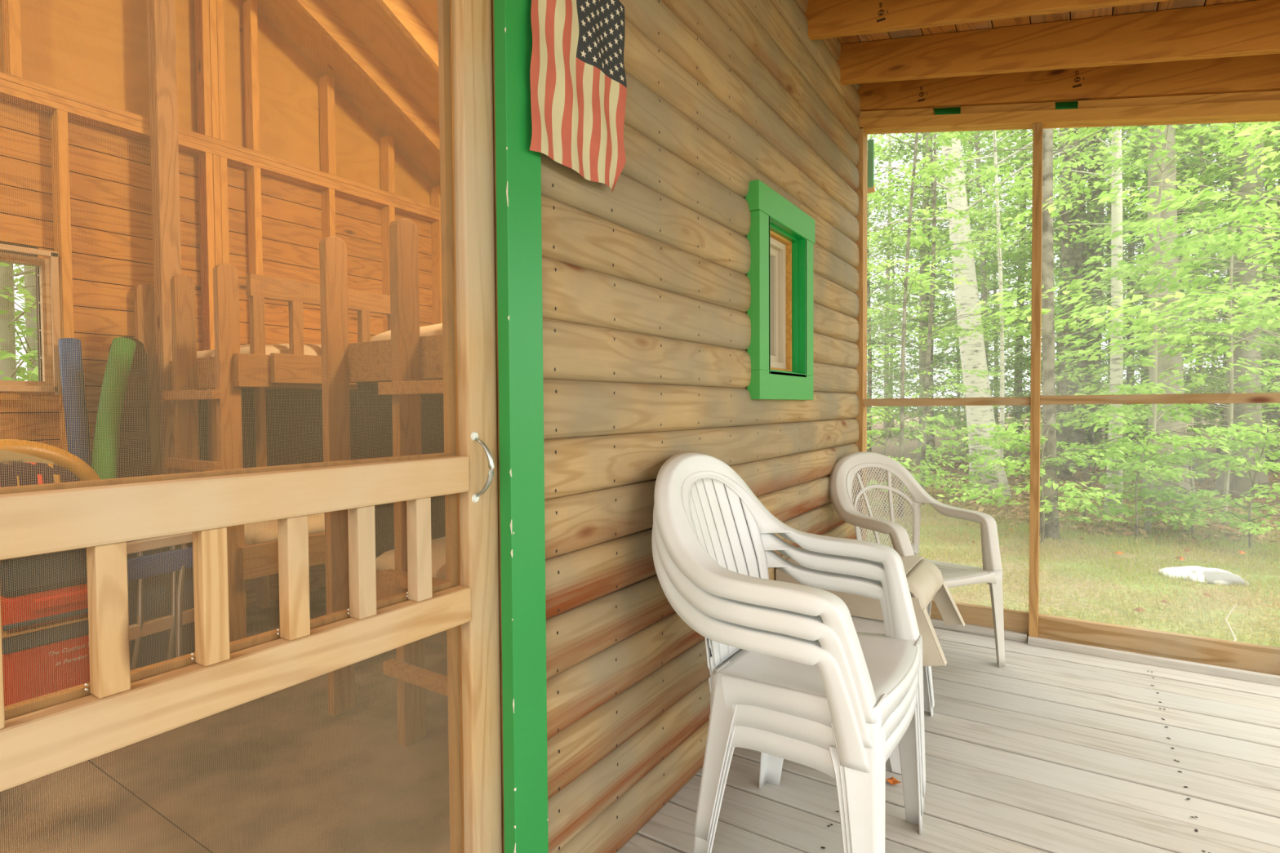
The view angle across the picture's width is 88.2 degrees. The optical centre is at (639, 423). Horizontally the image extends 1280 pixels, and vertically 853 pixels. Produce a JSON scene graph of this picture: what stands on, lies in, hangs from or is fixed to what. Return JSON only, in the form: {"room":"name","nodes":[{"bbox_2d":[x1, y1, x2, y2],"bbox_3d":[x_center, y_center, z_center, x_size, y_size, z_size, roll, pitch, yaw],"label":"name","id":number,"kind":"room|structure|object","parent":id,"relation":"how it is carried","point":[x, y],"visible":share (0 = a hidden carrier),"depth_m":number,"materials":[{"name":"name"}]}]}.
{"room":"screened porch","nodes":[
{"label":"screened porch","id":0,"kind":"room"},
{"bbox_2d":[0,0,442,608],"bbox_3d":[-2.935,-1.004,2.667,0.242,4.208,5.920,1,2,33],"label":"wall","id":1,"kind":"structure","parent":0,"point":[260,396],"depth_m":3.42,"materials":[{"name":"brown wood"}]},
{"bbox_2d":[0,243,62,395],"bbox_3d":[-2.893,-0.450,2.787,0.131,0.655,0.660,1,2,33],"label":"window","id":2,"kind":"structure","parent":1,"relation":"in","point":[11,384],"depth_m":3.02,"materials":[{"name":"brown wood"}]},
{"bbox_2d":[0,588,449,852],"bbox_3d":[-1.804,1.125,2.020,3.060,0.031,5.960,1,2,33],"label":"floor","id":3,"kind":"structure","parent":0,"point":[255,792],"depth_m":2.02,"materials":[{"name":"paint"}]},
{"bbox_2d":[1,615,90,706],"bbox_3d":[-2.244,0.906,2.485,0.447,0.390,0.326,1,2,33],"label":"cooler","id":4,"kind":"object","parent":3,"relation":"on","point":[83,616],"visible":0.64,"depth_m":2.32,"materials":[{"name":"plastic"}]},
{"bbox_2d":[0,547,88,631],"bbox_3d":[-2.228,0.539,2.490,0.426,0.340,0.365,1,2,33],"label":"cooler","id":5,"kind":"object","parent":4,"relation":"on","point":[64,553],"visible":0.38,"depth_m":2.32,"materials":[{"name":"plastic"}]},
{"bbox_2d":[0,462,80,487],"bbox_3d":[-2.200,0.255,2.310,0.196,0.231,0.367,1,2,33],"label":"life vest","id":6,"kind":"object","parent":5,"relation":"on","point":[7,482],"visible":0.3,"depth_m":2.31,"materials":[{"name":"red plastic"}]},
{"bbox_2d":[0,439,99,480],"bbox_3d":[-2.380,0.298,2.465,0.144,0.481,0.650,1,2,33],"label":"tube","id":7,"kind":"object","parent":5,"relation":"on","point":[6,456],"visible":0.27,"depth_m":2.54,"materials":[{"name":"yellow plastic"}]},
{"bbox_2d":[57,337,92,466],"bbox_3d":[-2.508,0.335,2.990,0.267,1.447,0.107,0,2,16],"label":"noodle","id":8,"kind":"object","parent":3,"relation":"on","point":[85,420],"visible":0.2,"depth_m":2.96,"materials":[{"name":"blue plastic"}]},
{"bbox_2d":[91,337,136,479],"bbox_3d":[-2.368,0.329,2.973,0.130,1.458,0.391,-1,2,-25],"label":"noodle","id":9,"kind":"object","parent":3,"relation":"on","point":[103,393],"visible":0.27,"depth_m":2.96,"materials":[{"name":"green plastic"}]},
{"bbox_2d":[108,336,151,478],"bbox_3d":[-2.491,0.329,3.216,0.050,1.508,0.185,1,2,33],"label":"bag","id":10,"kind":"object","parent":3,"relation":"on","point":[133,398],"visible":0.31,"depth_m":3.22,"materials":[{"name":"green fabric"}]},
{"bbox_2d":[126,532,195,671],"bbox_3d":[-1.836,0.666,2.569,0.142,0.823,0.390,0,2,24],"label":"folding chair","id":11,"kind":"object","parent":3,"relation":"on","point":[190,634],"visible":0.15,"depth_m":2.55,"materials":[{"name":"metal"}]},
{"bbox_2d":[133,263,391,642],"bbox_3d":[-1.618,0.163,3.958,0.968,1.790,2.107,1,2,33],"label":"bunk bed","id":12,"kind":"object","parent":3,"relation":"on","point":[270,398],"visible":0.23,"depth_m":3.12,"materials":[{"name":"brown wood"}]},
{"bbox_2d":[197,388,358,471],"bbox_3d":[-1.967,0.138,4.220,0.010,0.710,1.810,1,2,33],"label":"curtain","id":13,"kind":"object","parent":12,"relation":"hanging from","point":[270,398],"depth_m":3.97,"materials":[{"name":"grey fabric"}]},
{"bbox_2d":[319,218,448,745],"bbox_3d":[-0.253,0.176,3.071,0.968,1.790,2.107,1,2,33],"label":"bunk bed","id":14,"kind":"object","parent":3,"relation":"on","point":[393,242],"visible":0.1,"depth_m":2.44,"materials":[{"name":"brown wood"}]},
{"bbox_2d":[356,379,445,555],"bbox_3d":[-0.602,0.152,3.332,0.010,0.710,1.810,1,2,33],"label":"curtain","id":15,"kind":"object","parent":14,"relation":"hanging from","point":[364,402],"depth_m":2.67,"materials":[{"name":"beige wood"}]},
{"bbox_2d":[245,0,875,193],"bbox_3d":[-1.911,-2.217,1.951,3.400,1.840,6.900,1,2,33],"label":"ceiling","id":16,"kind":"structure","parent":0,"point":[268,4],"depth_m":3.94,"materials":[{"name":"brown wood"}]},
{"bbox_2d":[540,0,860,852],"bbox_3d":[-0.683,-0.415,0.727,0.030,3.114,6.895,1,2,33],"label":"wall","id":17,"kind":"structure","parent":0,"point":[646,286],"depth_m":1.87,"materials":[{"name":"brown wood"}]},
{"bbox_2d":[491,0,548,852],"bbox_3d":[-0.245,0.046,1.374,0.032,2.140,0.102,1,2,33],"label":"trim","id":18,"kind":"structure","parent":17,"relation":"attached to","point":[517,167],"depth_m":1.35,"materials":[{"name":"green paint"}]},
{"bbox_2d":[529,0,626,191],"bbox_3d":[-0.131,-0.784,1.481,0.016,0.468,0.348,1,2,33],"label":"flag","id":19,"kind":"object","parent":17,"relation":"attached to","point":[578,77],"visible":1,"depth_m":1.48,"materials":[{"name":"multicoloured fabric"}]},
{"bbox_2d":[617,626,1279,852],"bbox_3d":[0.351,1.159,0.087,2.520,0.032,6.971,1,2,33],"label":"floor","id":20,"kind":"structure","parent":0,"point":[1047,750],"depth_m":2.04,"materials":[{"name":"grey wood"}]},
{"bbox_2d":[651,526,922,852],"bbox_3d":[0.379,0.644,1.725,0.611,0.917,0.622,1,2,33],"label":"plastic chair","id":21,"kind":"object","parent":20,"relation":"on","point":[774,748],"visible":0.31,"depth_m":1.50,"materials":[{"name":"white plastic"}]},
{"bbox_2d":[653,484,924,852],"bbox_3d":[0.382,0.592,1.721,0.611,0.917,0.622,1,2,33],"label":"plastic chair","id":22,"kind":"object","parent":21,"relation":"on","point":[810,628],"visible":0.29,"depth_m":1.50,"materials":[{"name":"white plastic"}]},
{"bbox_2d":[653,452,926,852],"bbox_3d":[0.385,0.540,1.718,0.611,0.917,0.622,1,2,33],"label":"plastic chair","id":23,"kind":"object","parent":22,"relation":"on","point":[695,523],"visible":0.85,"depth_m":1.60,"materials":[{"name":"white plastic"}]},
{"bbox_2d":[885,777,901,785],"bbox_3d":[0.766,1.081,2.000,0.044,0.015,0.030,0,2,14],"label":"dead leaf","id":24,"kind":"object","parent":20,"relation":"on","point":[892,780],"visible":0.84,"depth_m":1.99,"materials":[{"name":"orange plant"}]},
{"bbox_2d":[888,666,933,774],"bbox_3d":[0.746,0.912,2.389,0.508,0.342,0.521,1,2,33],"label":"plastic stool","id":25,"kind":"object","parent":20,"relation":"on","point":[895,766],"visible":0.05,"depth_m":2.42,"materials":[{"name":"white plastic"}]},
{"bbox_2d":[850,615,934,763],"bbox_3d":[0.749,0.877,2.386,0.508,0.342,0.521,1,2,33],"label":"plastic stool","id":26,"kind":"object","parent":25,"relation":"on","point":[862,624],"visible":0.07,"depth_m":2.35,"materials":[{"name":"white plastic"}]},
{"bbox_2d":[775,549,964,666],"bbox_3d":[0.907,0.684,2.593,0.609,0.276,0.500,1,2,33],"label":"side table","id":27,"kind":"object","parent":26,"relation":"on","point":[926,582],"visible":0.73,"depth_m":2.40,"materials":[{"name":"beige plastic"}]},
{"bbox_2d":[829,451,1004,667],"bbox_3d":[1.238,0.604,3.041,0.622,0.917,0.611,-1,2,-24],"label":"plastic chair","id":28,"kind":"object","parent":20,"relation":"on","point":[842,474],"visible":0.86,"depth_m":3.10,"materials":[{"name":"beige plastic"}]},
{"bbox_2d":[804,0,1279,111],"bbox_3d":[0.433,-1.458,0.014,2.694,0.727,7.070,1,2,33],"label":"ceiling","id":29,"kind":"structure","parent":0,"point":[900,54],"depth_m":2.77,"materials":[{"name":"brown wood"}]},
{"bbox_2d":[854,90,1279,686],"bbox_3d":[2.229,-0.312,2.935,2.500,2.740,0.125,1,2,33],"label":"wall","id":30,"kind":"structure","parent":0,"point":[1249,662],"depth_m":3.09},
{"bbox_2d":[867,138,874,187],"bbox_3d":[1.282,-1.446,3.669,0.032,0.260,0.020,1,2,33],"label":"trim","id":31,"kind":"structure","parent":30,"relation":"attached to","point":[873,140],"depth_m":3.66,"materials":[{"name":"green paint"}]},
{"bbox_2d":[933,101,1077,115],"bbox_3d":[2.269,-1.532,3.023,2.650,0.769,0.020,1,2,33],"label":"trim","id":32,"kind":"structure","parent":30,"relation":"attached to","point":[1072,104],"depth_m":3.41,"materials":[{"name":"green paint"}]},
{"bbox_3d":[-0.731,-0.405,0.761,0.086,3.120,6.900,1,2,33],"label":"wall","id":33,"kind":"structure","parent":0,"visible":0},
{"bbox_2d":[0,0,502,852],"bbox_3d":[-0.566,0.099,0.939,0.093,2.000,1.001,1,2,33],"label":"door","id":34,"kind":"structure","parent":33,"relation":"in","point":[120,707],"depth_m":1.00,"materials":[{"name":"brown wood"}]},
{"bbox_2d":[450,0,463,852],"bbox_3d":[-0.372,0.096,1.400,0.080,2.040,0.026,1,2,33],"label":"trim","id":35,"kind":"structure","parent":33,"relation":"attached to","point":[451,0],"depth_m":1.39,"materials":[{"name":"brown wood"}]},
{"bbox_2d":[745,179,814,399],"bbox_3d":[0.525,-0.482,2.626,0.147,0.772,0.612,1,2,33],"label":"window","id":36,"kind":"structure","parent":33,"relation":"in","point":[780,236],"depth_m":2.67,"materials":[{"name":"green paint"}]},
{"label":"outside","id":37,"kind":"structure","parent":0,"visible":0},
{"bbox_2d":[866,411,1279,647],"bbox_3d":[13.399,0.527,18.747,64.000,1.082,74.000,1,2,33],"label":"ground","id":38,"kind":"structure","parent":37,"point":[888,451],"depth_m":6.34,"materials":[{"name":"green plant"}]},
{"bbox_2d":[0,293,36,342],"bbox_3d":[-5.116,-4.869,8.867,8.427,12.695,7.822,0,2,7],"label":"tree","id":39,"kind":"object","parent":38,"relation":"on","point":[1,295],"visible":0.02,"depth_m":6.91,"materials":[{"name":"green plant"}]},
{"bbox_2d":[0,264,37,381],"bbox_3d":[-9.055,-4.871,9.623,7.822,12.695,8.427,-1,2,-17],"label":"tree","id":40,"kind":"object","parent":38,"relation":"on","point":[33,310],"visible":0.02,"depth_m":9.78,"materials":[{"name":"green plant"}]},
{"bbox_2d":[0,262,38,381],"bbox_3d":[-6.899,-4.820,7.032,8.427,12.695,7.822,1,2,36],"label":"tree","id":41,"kind":"object","parent":38,"relation":"on","point":[2,329],"visible":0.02,"depth_m":6.97,"materials":[{"name":"green plant"}]},
{"bbox_2d":[8,290,38,381],"bbox_3d":[-9.044,-4.523,6.604,7.609,12.120,7.653,-1,2,-27],"label":"tree","id":42,"kind":"object","parent":38,"relation":"on","point":[24,309],"visible":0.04,"depth_m":7.46,"materials":[{"name":"green plant"}]},
{"bbox_2d":[866,207,942,422],"bbox_3d":[7.052,-3.162,21.157,4.884,8.131,4.856,0,2,17],"label":"tree","id":43,"kind":"object","parent":38,"relation":"on","point":[874,302],"visible":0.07,"depth_m":21.02,"materials":[{"name":"green plant"}]},
{"bbox_2d":[868,202,956,427],"bbox_3d":[12.695,-5.052,33.010,6.603,10.600,6.641,0,2,27],"label":"tree","id":44,"kind":"object","parent":38,"relation":"on","point":[893,262],"visible":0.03,"depth_m":32.37,"materials":[{"name":"green plant"}]},
{"bbox_2d":[866,406,967,515],"bbox_3d":[3.344,0.543,9.233,2.136,1.644,2.018,1,2,33],"label":"sapling","id":45,"kind":"object","parent":38,"relation":"on","point":[878,409],"visible":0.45,"depth_m":9.03,"materials":[{"name":"green plant"}]},
{"bbox_2d":[866,167,981,452],"bbox_3d":[6.375,-2.800,18.106,5.156,7.673,5.064,0,2,6],"label":"tree","id":46,"kind":"object","parent":38,"relation":"on","point":[869,450],"visible":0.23,"depth_m":18.12,"materials":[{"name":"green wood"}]},
{"bbox_2d":[866,133,998,439],"bbox_3d":[9.488,-5.771,25.829,8.565,12.915,7.950,-1,2,-8],"label":"tree","id":47,"kind":"object","parent":38,"relation":"on","point":[896,134],"visible":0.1,"depth_m":25.76,"materials":[{"name":"green plant"}]},
{"bbox_2d":[866,133,999,409],"bbox_3d":[4.669,-5.891,15.342,8.431,14.159,8.583,-1,2,-9],"label":"tree","id":48,"kind":"object","parent":38,"relation":"on","point":[890,322],"visible":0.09,"depth_m":14.24,"materials":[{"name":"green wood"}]},
{"bbox_2d":[866,132,1031,504],"bbox_3d":[4.368,-2.422,10.146,3.381,7.552,2.959,1,2,33],"label":"sapling","id":49,"kind":"object","parent":38,"relation":"on","point":[930,322],"visible":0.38,"depth_m":10.07,"materials":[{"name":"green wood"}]},
{"bbox_2d":[866,131,1031,518],"bbox_3d":[3.494,-1.878,8.987,2.832,6.502,2.977,-1,2,-25],"label":"sapling","id":50,"kind":"object","parent":38,"relation":"on","point":[948,137],"visible":0.57,"depth_m":8.79,"materials":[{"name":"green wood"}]},
{"bbox_2d":[891,425,1015,498],"bbox_3d":[5.224,0.679,10.972,1.674,1.347,2.292,-1,2,-20],"label":"sapling","id":51,"kind":"object","parent":38,"relation":"on","point":[957,432],"visible":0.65,"depth_m":10.68,"materials":[{"name":"green plant"}]},
{"bbox_2d":[866,175,1041,428],"bbox_3d":[9.085,-3.445,21.073,5.800,8.651,6.307,0,2,14],"label":"tree","id":52,"kind":"object","parent":38,"relation":"on","point":[894,256],"visible":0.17,"depth_m":20.91,"materials":[{"name":"green plant"}]},
{"bbox_2d":[897,250,1016,435],"bbox_3d":[11.917,-3.011,25.434,4.625,7.075,4.598,-1,2,-29],"label":"tree","id":53,"kind":"object","parent":38,"relation":"on","point":[959,396],"visible":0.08,"depth_m":25.64,"materials":[{"name":"green plant"}]},
{"bbox_2d":[866,133,1074,472],"bbox_3d":[6.538,-2.607,15.771,5.553,7.526,5.586,-1,2,-16],"label":"tree","id":54,"kind":"object","parent":38,"relation":"on","point":[930,437],"visible":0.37,"depth_m":15.15,"materials":[{"name":"green plant"}]},
{"bbox_2d":[914,222,1029,429],"bbox_3d":[15.275,-4.554,29.298,6.162,9.770,6.126,0,2,13],"label":"tree","id":55,"kind":"object","parent":38,"relation":"on","point":[1012,223],"visible":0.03,"depth_m":29.29,"materials":[{"name":"green plant"}]},
{"bbox_2d":[866,129,1111,440],"bbox_3d":[8.481,-5.021,18.275,7.609,12.120,7.653,-1,2,-14],"label":"tree","id":56,"kind":"object","parent":38,"relation":"on","point":[1004,135],"visible":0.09,"depth_m":18.40,"materials":[{"name":"green plant"}]},
{"bbox_2d":[866,130,1124,451],"bbox_3d":[9.378,-4.194,19.071,7.266,10.261,7.309,1,2,32],"label":"tree","id":57,"kind":"object","parent":38,"relation":"on","point":[966,188],"visible":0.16,"depth_m":19.28,"materials":[{"name":"green plant"}]},
{"bbox_2d":[933,182,1059,428],"bbox_3d":[13.117,-4.271,24.610,5.542,9.630,5.574,1,2,38],"label":"tree","id":58,"kind":"object","parent":38,"relation":"on","point":[995,292],"visible":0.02,"depth_m":25.03,"materials":[{"name":"green plant"}]},
{"bbox_2d":[910,133,1088,406],"bbox_3d":[15.534,-6.192,29.849,8.152,13.076,7.567,-1,2,-14],"label":"tree","id":59,"kind":"object","parent":38,"relation":"on","point":[1010,134],"visible":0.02,"depth_m":29.79,"materials":[{"name":"green plant"}]},
{"bbox_2d":[866,126,1134,508],"bbox_3d":[5.317,-2.388,9.922,3.451,7.564,3.961,1,2,33],"label":"sapling","id":60,"kind":"object","parent":38,"relation":"on","point":[1000,278],"visible":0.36,"depth_m":9.99,"materials":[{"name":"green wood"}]},
{"bbox_2d":[866,130,1136,463],"bbox_3d":[7.467,-5.427,17.088,9.251,13.100,8.507,-1,2,-29],"label":"tree","id":61,"kind":"object","parent":38,"relation":"on","point":[922,376],"visible":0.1,"depth_m":17.00,"materials":[{"name":"green plant"}]},
{"bbox_2d":[866,130,1139,434],"bbox_3d":[8.592,-3.929,16.712,7.366,10.037,6.774,0,2,9],"label":"tree","id":62,"kind":"object","parent":38,"relation":"on","point":[983,296],"visible":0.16,"depth_m":16.63,"materials":[{"name":"green plant"}]},
{"bbox_2d":[866,126,1183,497],"bbox_3d":[5.837,-4.334,11.513,6.925,11.479,6.177,0,2,8],"label":"birch tree","id":63,"kind":"object","parent":38,"relation":"on","point":[988,419],"visible":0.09,"depth_m":11.56,"materials":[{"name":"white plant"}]},
{"bbox_2d":[936,413,1132,542],"bbox_3d":[4.370,0.663,7.344,1.944,1.554,1.644,-2,2,-39],"label":"sapling","id":64,"kind":"object","parent":38,"relation":"on","point":[1011,429],"visible":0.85,"depth_m":7.26,"materials":[{"name":"green plant"}]},
{"bbox_2d":[960,126,1124,518],"bbox_3d":[6.494,-3.592,9.589,4.986,10.036,4.518,1,2,33],"label":"birch tree","id":65,"kind":"object","parent":38,"relation":"on","point":[1119,380],"visible":0.16,"depth_m":9.24,"materials":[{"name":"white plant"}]},
{"bbox_2d":[884,126,1213,451],"bbox_3d":[11.217,-5.443,18.579,7.822,12.695,8.427,-1,2,-11],"label":"tree","id":66,"kind":"object","parent":38,"relation":"on","point":[975,193],"visible":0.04,"depth_m":18.88,"materials":[{"name":"green plant"}]},
{"bbox_2d":[914,127,1193,440],"bbox_3d":[12.643,-5.891,20.527,8.628,13.410,8.578,-1,2,-15],"label":"tree","id":67,"kind":"object","parent":38,"relation":"on","point":[1025,219],"visible":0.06,"depth_m":20.34,"materials":[{"name":"green plant"}]},
{"bbox_2d":[874,124,1234,539],"bbox_3d":[5.279,-3.200,8.309,4.137,9.228,3.008,1,2,33],"label":"tree","id":68,"kind":"object","parent":38,"relation":"on","point":[1047,225],"visible":0.31,"depth_m":7.62,"materials":[{"name":"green plant"}]},
{"bbox_2d":[986,127,1127,471],"bbox_3d":[10.078,-5.377,15.163,4.448,13.006,6.102,1,2,45],"label":"tree","id":69,"kind":"object","parent":38,"relation":"on","point":[1080,437],"visible":0.04,"depth_m":14.82,"materials":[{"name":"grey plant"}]},
{"bbox_2d":[991,211,1142,411],"bbox_3d":[18.347,-4.536,29.758,6.652,9.817,6.691,-1,2,-7],"label":"tree","id":70,"kind":"object","parent":38,"relation":"on","point":[1059,211],"visible":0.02,"depth_m":29.16,"materials":[{"name":"green plant"}]},
{"bbox_2d":[992,160,1142,418],"bbox_3d":[16.068,-4.440,24.354,5.860,10.036,5.894,0,2,26],"label":"tree","id":71,"kind":"object","parent":38,"relation":"on","point":[1028,161],"visible":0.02,"depth_m":24.64,"materials":[{"name":"green plant"}]},
{"bbox_2d":[866,459,1279,548],"bbox_3d":[11.528,1.173,9.382,22.797,0.390,9.198,1,2,33],"label":"leaf litter","id":72,"kind":"object","parent":38,"relation":"on","point":[1261,500],"visible":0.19,"depth_m":9.72,"materials":[{"name":"brown plant"}]},
{"bbox_2d":[875,124,1279,479],"bbox_3d":[8.465,-4.445,12.683,7.469,11.412,7.513,0,2,14],"label":"tree","id":73,"kind":"object","parent":38,"relation":"on","point":[1062,407],"visible":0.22,"depth_m":13.43,"materials":[{"name":"green plant"}]},
{"bbox_2d":[913,124,1266,437],"bbox_3d":[10.129,-4.041,14.853,7.042,10.298,6.917,0,2,5],"label":"tree","id":74,"kind":"object","parent":38,"relation":"on","point":[1084,245],"visible":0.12,"depth_m":14.93,"materials":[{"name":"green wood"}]},
{"bbox_2d":[1005,124,1199,465],"bbox_3d":[11.151,-5.436,15.372,5.537,13.004,5.485,0,2,8],"label":"tree","id":75,"kind":"object","parent":38,"relation":"on","point":[1093,213],"visible":0.06,"depth_m":15.48,"materials":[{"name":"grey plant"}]},
{"bbox_2d":[1004,434,1203,526],"bbox_3d":[5.802,0.776,8.469,2.068,1.322,1.782,1,2,33],"label":"sapling","id":76,"kind":"object","parent":38,"relation":"on","point":[1092,506],"visible":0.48,"depth_m":8.10,"materials":[{"name":"green plant"}]},
{"bbox_2d":[937,123,1279,434],"bbox_3d":[12.324,-5.289,15.188,8.796,12.608,8.955,-1,2,-34],"label":"tree","id":77,"kind":"object","parent":38,"relation":"on","point":[1186,153],"visible":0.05,"depth_m":14.94,"materials":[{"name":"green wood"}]},
{"bbox_2d":[1008,138,1222,439],"bbox_3d":[16.448,-5.067,22.704,7.158,11.459,7.712,-1,2,-7],"label":"tree","id":78,"kind":"object","parent":38,"relation":"on","point":[1056,375],"visible":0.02,"depth_m":22.44,"materials":[{"name":"green plant"}]},
{"bbox_2d":[981,127,1270,458],"bbox_3d":[11.245,-4.159,16.166,5.899,10.288,5.933,-2,2,-40],"label":"tree","id":79,"kind":"object","parent":38,"relation":"on","point":[1129,375],"visible":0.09,"depth_m":15.64,"materials":[{"name":"green plant"}]},
{"bbox_2d":[973,121,1279,364],"bbox_3d":[6.189,-1.682,6.164,5.739,6.359,5.568,1,2,33],"label":"tree","id":80,"kind":"object","parent":38,"relation":"on","point":[1195,197],"visible":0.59,"depth_m":6.62,"materials":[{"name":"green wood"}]},
{"bbox_2d":[988,128,1270,452],"bbox_3d":[12.348,-3.437,17.084,6.096,8.627,6.132,0,2,22],"label":"tree","id":81,"kind":"object","parent":38,"relation":"on","point":[1108,249],"visible":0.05,"depth_m":17.64,"materials":[{"name":"green plant"}]},
{"bbox_2d":[979,121,1279,498],"bbox_3d":[9.902,-4.256,10.704,7.877,11.108,8.566,0,2,25],"label":"tree","id":82,"kind":"object","parent":38,"relation":"on","point":[1135,131],"visible":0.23,"depth_m":10.66,"materials":[{"name":"green plant"}]},
{"bbox_2d":[991,129,1273,416],"bbox_3d":[14.440,-5.423,18.440,8.342,12.505,9.072,0,2,4],"label":"tree","id":83,"kind":"object","parent":38,"relation":"on","point":[1107,130],"visible":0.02,"depth_m":18.43,"materials":[{"name":"green plant"}]},
{"bbox_2d":[1006,125,1267,448],"bbox_3d":[14.026,-5.215,17.952,8.068,12.128,7.925,0,2,2],"label":"tree","id":84,"kind":"object","parent":38,"relation":"on","point":[1144,379],"visible":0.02,"depth_m":18.17,"materials":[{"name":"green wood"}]},
{"bbox_2d":[1002,121,1279,533],"bbox_3d":[6.309,-1.163,8.006,3.503,5.251,3.887,1,2,33],"label":"sapling","id":85,"kind":"object","parent":38,"relation":"on","point":[1131,275],"visible":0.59,"depth_m":8.00,"materials":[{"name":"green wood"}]},
{"bbox_2d":[1057,412,1238,539],"bbox_3d":[5.797,0.662,7.616,1.697,1.600,2.041,1,2,33],"label":"sapling","id":86,"kind":"object","parent":38,"relation":"on","point":[1149,448],"visible":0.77,"depth_m":7.39,"materials":[{"name":"green plant"}]},
{"bbox_2d":[1030,126,1278,423],"bbox_3d":[16.129,-5.595,16.922,8.921,13.041,9.082,0,2,2],"label":"tree","id":87,"kind":"object","parent":38,"relation":"on","point":[1264,332],"visible":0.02,"depth_m":16.82,"materials":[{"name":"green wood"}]},
{"bbox_2d":[1103,168,1228,417],"bbox_3d":[17.561,-4.072,21.289,5.863,9.572,5.898,0,2,-2],"label":"tree","id":88,"kind":"object","parent":38,"relation":"on","point":[1197,168],"visible":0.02,"depth_m":21.53,"materials":[{"name":"green plant"}]},
{"bbox_2d":[1053,122,1279,484],"bbox_3d":[10.404,-2.472,12.206,4.837,7.291,5.260,-1,2,-9],"label":"tree","id":89,"kind":"object","parent":38,"relation":"on","point":[1193,467],"visible":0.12,"depth_m":12.28,"materials":[{"name":"green plant"}]},
{"bbox_2d":[1055,212,1279,526],"bbox_3d":[7.658,-0.717,8.709,3.865,4.335,3.616,1,2,33],"label":"sapling","id":90,"kind":"object","parent":38,"relation":"on","point":[1148,412],"visible":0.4,"depth_m":8.56,"materials":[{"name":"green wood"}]},
{"bbox_2d":[1057,121,1279,453],"bbox_3d":[14.993,-5.525,16.475,7.882,12.896,7.742,0,2,-2],"label":"tree","id":91,"kind":"object","parent":38,"relation":"on","point":[1220,412],"visible":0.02,"depth_m":16.77,"materials":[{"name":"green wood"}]},
{"bbox_2d":[1067,122,1270,495],"bbox_3d":[10.002,-4.717,10.991,5.339,12.009,4.661,1,2,33],"label":"tree","id":92,"kind":"object","parent":38,"relation":"on","point":[1237,265],"visible":0.06,"depth_m":10.98,"materials":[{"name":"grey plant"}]},
{"bbox_2d":[1074,150,1279,461],"bbox_3d":[10.072,-3.358,10.345,6.000,9.282,6.036,-1,2,-33],"label":"tree","id":93,"kind":"object","parent":38,"relation":"on","point":[1278,156],"visible":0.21,"depth_m":10.38,"materials":[{"name":"green plant"}]},
{"bbox_2d":[1082,440,1279,533],"bbox_3d":[6.734,0.824,8.223,2.105,1.282,1.802,1,2,33],"label":"sapling","id":94,"kind":"object","parent":38,"relation":"on","point":[1148,491],"visible":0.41,"depth_m":7.98,"materials":[{"name":"green plant"}]},
{"bbox_2d":[1140,124,1222,506],"bbox_3d":[8.228,-4.738,10.955,5.773,12.234,4.875,0,2,5],"label":"tree","id":95,"kind":"object","parent":38,"relation":"on","point":[1151,180],"visible":0.16,"depth_m":10.43,"materials":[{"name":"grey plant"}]},
{"bbox_2d":[1093,121,1279,471],"bbox_3d":[13.754,-4.926,12.964,8.478,11.996,8.429,0,2,15],"label":"tree","id":96,"kind":"object","parent":38,"relation":"on","point":[1276,412],"visible":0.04,"depth_m":13.31,"materials":[{"name":"green plant"}]},
{"bbox_2d":[1104,161,1278,432],"bbox_3d":[18.400,-3.526,21.099,5.963,8.502,5.929,1,2,34],"label":"tree","id":97,"kind":"object","parent":38,"relation":"on","point":[1277,162],"visible":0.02,"depth_m":21.02,"materials":[{"name":"green plant"}]},
{"bbox_2d":[1123,121,1279,436],"bbox_3d":[12.170,-6.103,12.631,8.375,14.450,8.326,0,2,12],"label":"tree","id":98,"kind":"object","parent":38,"relation":"on","point":[1180,131],"visible":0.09,"depth_m":12.53,"materials":[{"name":"green plant"}]},
{"bbox_2d":[1159,565,1249,586],"bbox_3d":[5.001,1.367,5.865,0.628,0.189,0.339,1,2,33],"label":"stone","id":99,"kind":"object","parent":38,"relation":"on","point":[1177,572],"visible":0.51,"depth_m":5.79,"materials":[{"name":"grey stone"}]},
{"bbox_2d":[1137,422,1279,548],"bbox_3d":[6.802,0.651,7.356,1.844,1.665,2.327,-1,2,-28],"label":"sapling","id":100,"kind":"object","parent":38,"relation":"on","point":[1268,464],"visible":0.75,"depth_m":7.26,"materials":[{"name":"green plant"}]},
{"bbox_2d":[1225,604,1236,641],"bbox_3d":[3.566,1.255,3.982,0.059,0.324,0.109,1,2,33],"label":"twig","id":101,"kind":"object","parent":38,"relation":"on","point":[1232,610],"visible":0.55,"depth_m":4.00,"materials":[{"name":"beige wood"}]},
{"bbox_2d":[1184,130,1279,373],"bbox_3d":[14.957,-5.324,13.207,8.760,12.809,8.605,-1,2,-31],"label":"tree","id":102,"kind":"object","parent":38,"relation":"on","point":[1232,131],"visible":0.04,"depth_m":14.31,"materials":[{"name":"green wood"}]},
{"bbox_2d":[1188,124,1279,284],"bbox_3d":[11.139,-3.076,8.987,5.391,8.746,5.423,-2,2,-41],"label":"tree","id":103,"kind":"object","parent":38,"relation":"on","point":[1213,151],"visible":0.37,"depth_m":10.12,"materials":[{"name":"green plant"}]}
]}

